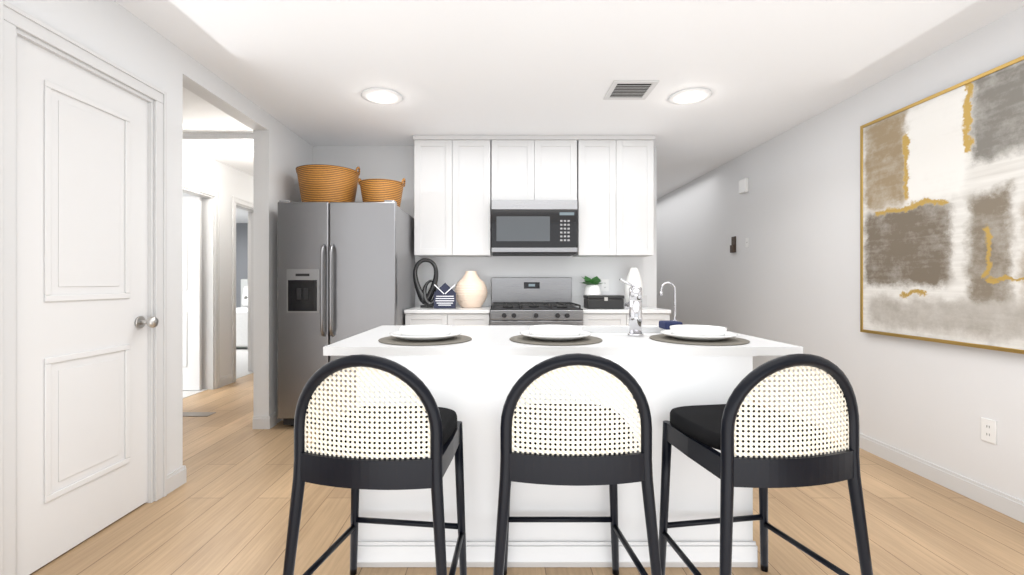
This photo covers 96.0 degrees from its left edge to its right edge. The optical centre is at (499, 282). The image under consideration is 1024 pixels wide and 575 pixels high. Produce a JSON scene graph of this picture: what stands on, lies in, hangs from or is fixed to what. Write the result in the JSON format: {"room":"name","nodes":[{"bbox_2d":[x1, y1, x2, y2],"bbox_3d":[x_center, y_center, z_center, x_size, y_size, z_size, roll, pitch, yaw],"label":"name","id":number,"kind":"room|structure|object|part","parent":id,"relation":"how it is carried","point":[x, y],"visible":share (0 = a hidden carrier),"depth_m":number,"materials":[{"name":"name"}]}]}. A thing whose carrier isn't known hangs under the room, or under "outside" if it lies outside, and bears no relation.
{"room":"kitchen","nodes":[
{"label":"kitchen","id":0,"kind":"room"},
{"bbox_2d":[6,0,312,474],"bbox_3d":[-1.860,-0.090,1.225,0.120,2.460,6.450,0,0,0],"label":"wall","id":1,"kind":"structure","parent":0,"point":[117,33],"depth_m":2.61,"materials":[{"name":"white paint"}]},
{"bbox_2d":[0,0,166,574],"bbox_3d":[-1.849,0.061,2.053,0.140,2.158,0.831,0,0,0],"label":"door","id":2,"kind":"structure","parent":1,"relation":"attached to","point":[81,303],"depth_m":1.97,"materials":[{"name":"white paint"}]},
{"bbox_2d":[135,316,158,327],"bbox_3d":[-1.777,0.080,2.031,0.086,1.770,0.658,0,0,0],"label":"hardware piece","id":3,"kind":"object","parent":2,"relation":"attached to","point":[149,322],"visible":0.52,"depth_m":2.32,"materials":[{"name":"silver metal"}]},
{"bbox_2d":[167,412,276,493],"bbox_3d":[-1.853,1.091,0.850,0.133,0.098,5.700,0,0,0],"label":"baseboard","id":4,"kind":"structure","parent":1,"relation":"attached to","point":[176,479],"depth_m":2.62,"materials":[{"name":"white"}]},
{"bbox_2d":[183,348,252,397],"bbox_3d":[-5.605,1.168,5.850,4.990,0.064,8.900,0,0,0],"label":"floor","id":5,"kind":"structure","parent":0,"point":[241,362],"depth_m":6.17,"materials":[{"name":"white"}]},
{"bbox_2d":[236,279,247,347],"bbox_3d":[-4.750,0.528,8.955,1.700,1.216,2.270,0,0,0],"label":"bed","id":6,"kind":"object","parent":5,"relation":"on","point":[242,326],"visible":0.1,"depth_m":7.82,"materials":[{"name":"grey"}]},
{"bbox_2d":[183,146,252,389],"bbox_3d":[-3.465,-0.090,5.850,0.871,2.460,8.900,0,0,0],"label":"wall","id":7,"kind":"structure","parent":0,"point":[220,192],"depth_m":4.91,"materials":[{"name":"white paint"}]},
{"bbox_3d":[-3.525,0.112,4.862,0.750,2.040,0.050,0,0,0],"label":"door hall","id":8,"kind":"part","parent":7,"relation":"part of","materials":[{"name":"white paint"}]},
{"bbox_3d":[-3.043,1.091,4.250,0.013,0.098,5.500,0,0,0],"label":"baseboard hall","id":9,"kind":"part","parent":7,"relation":"part of","materials":[{"name":"white paint"}]},
{"bbox_3d":[-3.319,0.112,6.136,0.050,2.040,0.560,0,0,-27],"label":"door hall","id":10,"kind":"part","parent":7,"relation":"part of","materials":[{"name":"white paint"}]},
{"bbox_2d":[183,133,252,142],"bbox_3d":[-2.485,-1.292,4.120,1.130,0.055,0.120,0,0,0],"label":"wall","id":11,"kind":"structure","parent":0,"point":[217,137],"depth_m":4.06,"materials":[{"name":"white paint"}]},
{"bbox_2d":[236,223,247,307],"bbox_3d":[-5.635,-0.090,10.250,4.930,2.460,0.100,0,0,0],"label":"wall","id":12,"kind":"structure","parent":0,"point":[241,250],"depth_m":10.20,"materials":[{"name":"grey paint"}]},
{"bbox_2d":[313,146,656,307],"bbox_3d":[-0.200,-0.090,4.510,3.440,2.460,0.120,0,0,0],"label":"wall","id":13,"kind":"structure","parent":0,"point":[396,163],"depth_m":4.45,"materials":[{"name":"white paint"}]},
{"bbox_2d":[413,135,460,256],"bbox_3d":[-0.562,-0.782,4.287,0.401,1.072,0.323,0,0,0],"label":"upper cabinet","id":14,"kind":"object","parent":13,"relation":"attached to","point":[437,158],"depth_m":4.13,"materials":[{"name":"white wood"}]},
{"bbox_2d":[461,135,500,256],"bbox_3d":[-0.245,-0.782,4.287,0.468,1.072,0.323,0,0,0],"label":"upper cabinet","id":15,"kind":"object","parent":13,"relation":"attached to","point":[480,154],"depth_m":4.13,"materials":[{"name":"white wood"}]},
{"bbox_2d":[501,135,540,198],"bbox_3d":[0.151,-1.026,4.287,0.444,0.585,0.323,0,0,0],"label":"upper cabinet","id":16,"kind":"object","parent":13,"relation":"attached to","point":[536,195],"depth_m":4.13,"materials":[{"name":"white wood"}]},
{"bbox_2d":[489,199,580,254],"bbox_3d":[0.310,-0.499,4.249,0.757,0.458,0.400,0,0,0],"label":"microwave","id":17,"kind":"object","parent":13,"relation":"attached to","point":[516,226],"depth_m":4.05,"materials":[{"name":"silver"}]},
{"bbox_2d":[541,135,580,198],"bbox_3d":[0.478,-1.026,4.287,0.442,0.585,0.323,0,0,0],"label":"upper cabinet","id":18,"kind":"object","parent":13,"relation":"attached to","point":[560,154],"depth_m":4.13,"materials":[{"name":"white wood"}]},
{"bbox_2d":[565,135,624,256],"bbox_3d":[0.873,-0.782,4.287,0.466,1.072,0.323,0,0,0],"label":"upper cabinet","id":19,"kind":"object","parent":13,"relation":"attached to","point":[602,156],"depth_m":4.13,"materials":[{"name":"white wood"}]},
{"bbox_2d":[601,279,608,290],"bbox_3d":[1.020,0.025,4.446,0.072,0.117,0.007,0,0,0],"label":"outlet","id":20,"kind":"object","parent":13,"relation":"attached to","point":[605,285],"visible":1,"depth_m":4.44,"materials":[{"name":"white plastic"}]},
{"bbox_2d":[625,135,654,256],"bbox_3d":[1.187,-0.782,4.287,0.397,1.072,0.323,0,0,0],"label":"upper cabinet","id":21,"kind":"object","parent":13,"relation":"attached to","point":[639,149],"depth_m":4.13,"materials":[{"name":"white wood"}]},
{"bbox_2d":[30,373,1023,574],"bbox_3d":[-0.255,1.170,3.600,5.710,0.060,11.200,0,0,0],"label":"floor","id":22,"kind":"structure","parent":0,"point":[224,509],"depth_m":2.16,"materials":[{"name":"brown wood"}]},
{"bbox_2d":[183,412,215,416],"bbox_3d":[-2.640,1.137,3.980,0.320,0.006,0.120,0,0,0],"label":"floor vent","id":23,"kind":"object","parent":22,"relation":"in","point":[196,414],"visible":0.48,"depth_m":3.96,"materials":[{"name":"beige metal"}]},
{"bbox_2d":[278,200,414,425],"bbox_3d":[-1.256,0.251,3.945,0.913,1.778,0.910,0,0,0],"label":"refrigerator","id":24,"kind":"object","parent":22,"relation":"on","point":[345,270],"visible":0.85,"depth_m":3.55,"materials":[{"name":"grey metal"}]},
{"bbox_2d":[296,164,359,202],"bbox_3d":[-1.460,-0.801,3.940,0.532,0.383,0.516,0,0,0],"label":"basket","id":25,"kind":"object","parent":24,"relation":"on","point":[324,183],"visible":0.75,"depth_m":3.74,"materials":[{"name":"wicker"}]},
{"bbox_2d":[358,178,404,206],"bbox_3d":[-0.990,-0.747,3.890,0.392,0.273,0.376,0,0,0],"label":"basket","id":26,"kind":"object","parent":24,"relation":"on","point":[377,190],"visible":0.77,"depth_m":3.75,"materials":[{"name":"wicker"}]},
{"bbox_2d":[283,354,466,574],"bbox_3d":[-0.378,0.677,1.576,0.547,0.930,0.478,0,0,7],"label":"stool","id":27,"kind":"object","parent":22,"relation":"on","point":[362,436],"visible":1,"depth_m":1.37,"materials":[{"name":"black wood"}]},
{"bbox_2d":[404,296,490,324],"bbox_3d":[-0.431,0.632,4.130,0.708,1.015,0.639,0,0,0],"label":"base cabinet","id":28,"kind":"object","parent":22,"relation":"on","point":[419,315],"visible":0.25,"depth_m":3.83,"materials":[{"name":"white wood"}]},
{"bbox_2d":[404,296,490,313],"bbox_3d":[-0.431,0.190,4.130,0.708,0.130,0.639,0,0,0],"label":"countertop","id":29,"kind":"structure","parent":28,"relation":"on","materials":[{"name":"white stone"}]},
{"bbox_2d":[413,258,438,307],"bbox_3d":[-0.661,0.000,4.164,0.240,0.448,0.112,0,0,0],"label":"sculpture","id":30,"kind":"object","parent":29,"relation":"on","point":[425,297],"visible":0.85,"depth_m":4.16,"materials":[{"name":"black"}]},
{"bbox_2d":[434,283,455,308],"bbox_3d":[-0.470,0.112,4.003,0.190,0.225,0.084,0,0,0],"label":"sign","id":31,"kind":"object","parent":29,"relation":"on","point":[444,295],"visible":0.96,"depth_m":3.98,"materials":[{"name":"blue"}]},
{"bbox_2d":[455,271,487,307],"bbox_3d":[-0.257,0.059,4.200,0.305,0.330,0.305,0,0,0],"label":"vase","id":32,"kind":"object","parent":29,"relation":"on","point":[471,289],"visible":0.98,"depth_m":4.10,"materials":[{"name":"beige ceramic"}]},
{"bbox_2d":[490,277,582,324],"bbox_3d":[0.307,0.545,4.071,0.761,1.190,0.734,0,0,0],"label":"gas range","id":33,"kind":"object","parent":22,"relation":"on","point":[531,300],"visible":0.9,"depth_m":4.32,"materials":[{"name":"grey metal"}]},
{"bbox_2d":[323,279,802,566],"bbox_3d":[0.224,0.561,2.019,1.679,1.157,0.815,0,0,0],"label":"kitchen island","id":34,"kind":"object","parent":22,"relation":"on","point":[470,375],"visible":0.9,"depth_m":1.86,"materials":[{"name":"white"}]},
{"bbox_2d":[323,325,802,355],"bbox_3d":[0.224,0.240,2.019,1.679,0.030,0.815,0,0,0],"label":"island countertop","id":35,"kind":"structure","parent":34,"relation":"on","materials":[{"name":"white stone"}]},
{"bbox_2d":[619,279,643,336],"bbox_3d":[0.559,0.104,2.006,0.100,0.242,0.176,0,0,0],"label":"faucet","id":36,"kind":"object","parent":35,"relation":"on","point":[634,305],"depth_m":1.93,"materials":[{"name":"silver metal"}]},
{"bbox_2d":[658,320,682,329],"bbox_3d":[0.833,0.206,2.240,0.085,0.037,0.100,0,0,0],"label":"towel","id":37,"kind":"object","parent":35,"relation":"on","point":[664,324],"depth_m":2.19,"materials":[{"name":"blue fabric"}]},
{"bbox_2d":[493,353,661,574],"bbox_3d":[0.237,0.677,1.601,0.547,0.930,0.478,0,0,0],"label":"stool","id":38,"kind":"object","parent":22,"relation":"on","point":[577,429],"visible":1,"depth_m":1.39,"materials":[{"name":"black wood"}]},
{"bbox_2d":[572,296,670,324],"bbox_3d":[1.058,0.632,4.130,0.730,1.015,0.639,0,0,0],"label":"base cabinet","id":39,"kind":"object","parent":22,"relation":"on","point":[652,315],"visible":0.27,"depth_m":3.83,"materials":[{"name":"white wood"}]},
{"bbox_2d":[572,296,670,313],"bbox_3d":[1.058,0.190,4.130,0.730,0.130,0.639,0,0,0],"label":"countertop","id":40,"kind":"structure","parent":39,"relation":"on","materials":[{"name":"white stone"}]},
{"bbox_2d":[583,295,623,308],"bbox_3d":[0.910,0.167,4.021,0.316,0.115,0.203,0,0,0],"label":"box","id":41,"kind":"object","parent":40,"relation":"on","point":[603,301],"visible":1,"depth_m":3.93,"materials":[{"name":"black paint"}]},
{"bbox_2d":[579,276,601,294],"bbox_3d":[0.860,0.079,4.265,0.244,0.291,0.227,0,0,0],"label":"potted plant","id":42,"kind":"object","parent":41,"relation":"on","point":[592,286],"visible":0.6,"depth_m":4.21,"materials":[{"name":"green plant"}]},
{"bbox_2d":[625,268,642,301],"bbox_3d":[1.228,0.044,4.200,0.166,0.360,0.166,0,0,0],"label":"vase","id":43,"kind":"object","parent":40,"relation":"on","point":[634,278],"visible":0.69,"depth_m":4.15,"materials":[{"name":"white ceramic"}]},
{"bbox_2d":[659,354,872,574],"bbox_3d":[0.867,0.677,1.591,0.547,0.930,0.478,0,0,-9],"label":"stool","id":44,"kind":"object","parent":22,"relation":"on","point":[733,427],"visible":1,"depth_m":1.39,"materials":[{"name":"black wood"}]},
{"bbox_2d":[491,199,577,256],"bbox_3d":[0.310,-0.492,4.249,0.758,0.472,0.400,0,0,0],"label":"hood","id":45,"kind":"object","parent":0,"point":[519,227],"depth_m":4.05,"materials":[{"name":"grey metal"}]},
{"bbox_2d":[114,0,1023,222],"bbox_3d":[-2.750,-1.350,4.150,10.700,0.060,12.300,0,0,0],"label":"ceiling","id":46,"kind":"structure","parent":0,"point":[311,71],"depth_m":2.75,"materials":[{"name":"white paint"}]},
{"bbox_2d":[243,147,252,151],"bbox_3d":[-2.430,-1.304,4.550,0.180,0.030,0.180,0,0,0],"label":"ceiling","id":47,"kind":"structure","parent":46,"relation":"attached to","point":[249,149],"depth_m":4.51,"materials":[{"name":"white paint"}]},
{"bbox_2d":[361,88,402,104],"bbox_3d":[-0.827,-1.304,3.255,0.285,0.030,0.285,0,0,0],"label":"recessed light","id":48,"kind":"object","parent":46,"relation":"in","point":[382,96],"visible":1,"depth_m":3.22,"materials":[{"name":"white plastic"}]},
{"bbox_2d":[603,81,658,99],"bbox_3d":[0.896,-1.314,3.155,0.300,0.011,0.300,0,0,0],"label":"ceiling vent","id":49,"kind":"object","parent":46,"relation":"in","point":[629,90],"visible":1,"depth_m":3.15,"materials":[{"name":"white metal"}]},
{"bbox_2d":[668,88,711,104],"bbox_3d":[1.347,-1.304,3.255,0.285,0.030,0.285,0,0,0],"label":"recessed light","id":50,"kind":"object","parent":46,"relation":"in","point":[689,96],"visible":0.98,"depth_m":3.22,"materials":[{"name":"white plastic"}]},
{"bbox_2d":[657,6,1023,500],"bbox_3d":[2.550,-0.090,3.600,0.100,2.460,11.200,0,0,0],"label":"wall","id":51,"kind":"structure","parent":0,"point":[790,274],"depth_m":3.42,"materials":[{"name":"white paint"}]},
{"bbox_2d":[730,236,735,252],"bbox_3d":[2.485,-0.405,4.900,0.030,0.170,0.080,0,0,0],"label":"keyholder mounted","id":52,"kind":"object","parent":51,"relation":"attached to","point":[733,245],"visible":0.98,"depth_m":4.88,"materials":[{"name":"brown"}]},
{"bbox_2d":[739,178,748,193],"bbox_3d":[2.480,-0.980,4.675,0.040,0.140,0.130,0,0,0],"label":"box","id":53,"kind":"object","parent":51,"relation":"attached to","point":[744,185],"visible":1,"depth_m":4.64,"materials":[{"name":"white plastic"}]},
{"bbox_2d":[753,390,1023,522],"bbox_3d":[2.494,1.091,3.500,0.013,0.098,11.000,0,0,0],"label":"baseboard","id":54,"kind":"structure","parent":51,"relation":"attached to","point":[1002,502],"depth_m":2.58,"materials":[{"name":"white"}]},
{"bbox_2d":[860,55,1023,353],"bbox_3d":[2.477,-0.365,2.413,0.044,1.400,1.446,0,0,0],"label":"painting","id":55,"kind":"object","parent":51,"relation":"attached to","point":[941,216],"visible":1,"depth_m":2.52,"materials":[{"name":"paint"}]},
{"bbox_2d":[981,417,996,443],"bbox_3d":[2.496,0.754,2.350,0.007,0.117,0.072,0,0,0],"label":"outlet","id":56,"kind":"object","parent":51,"relation":"attached to","point":[988,430],"visible":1,"depth_m":2.34,"materials":[{"name":"white plastic"}]}
]}

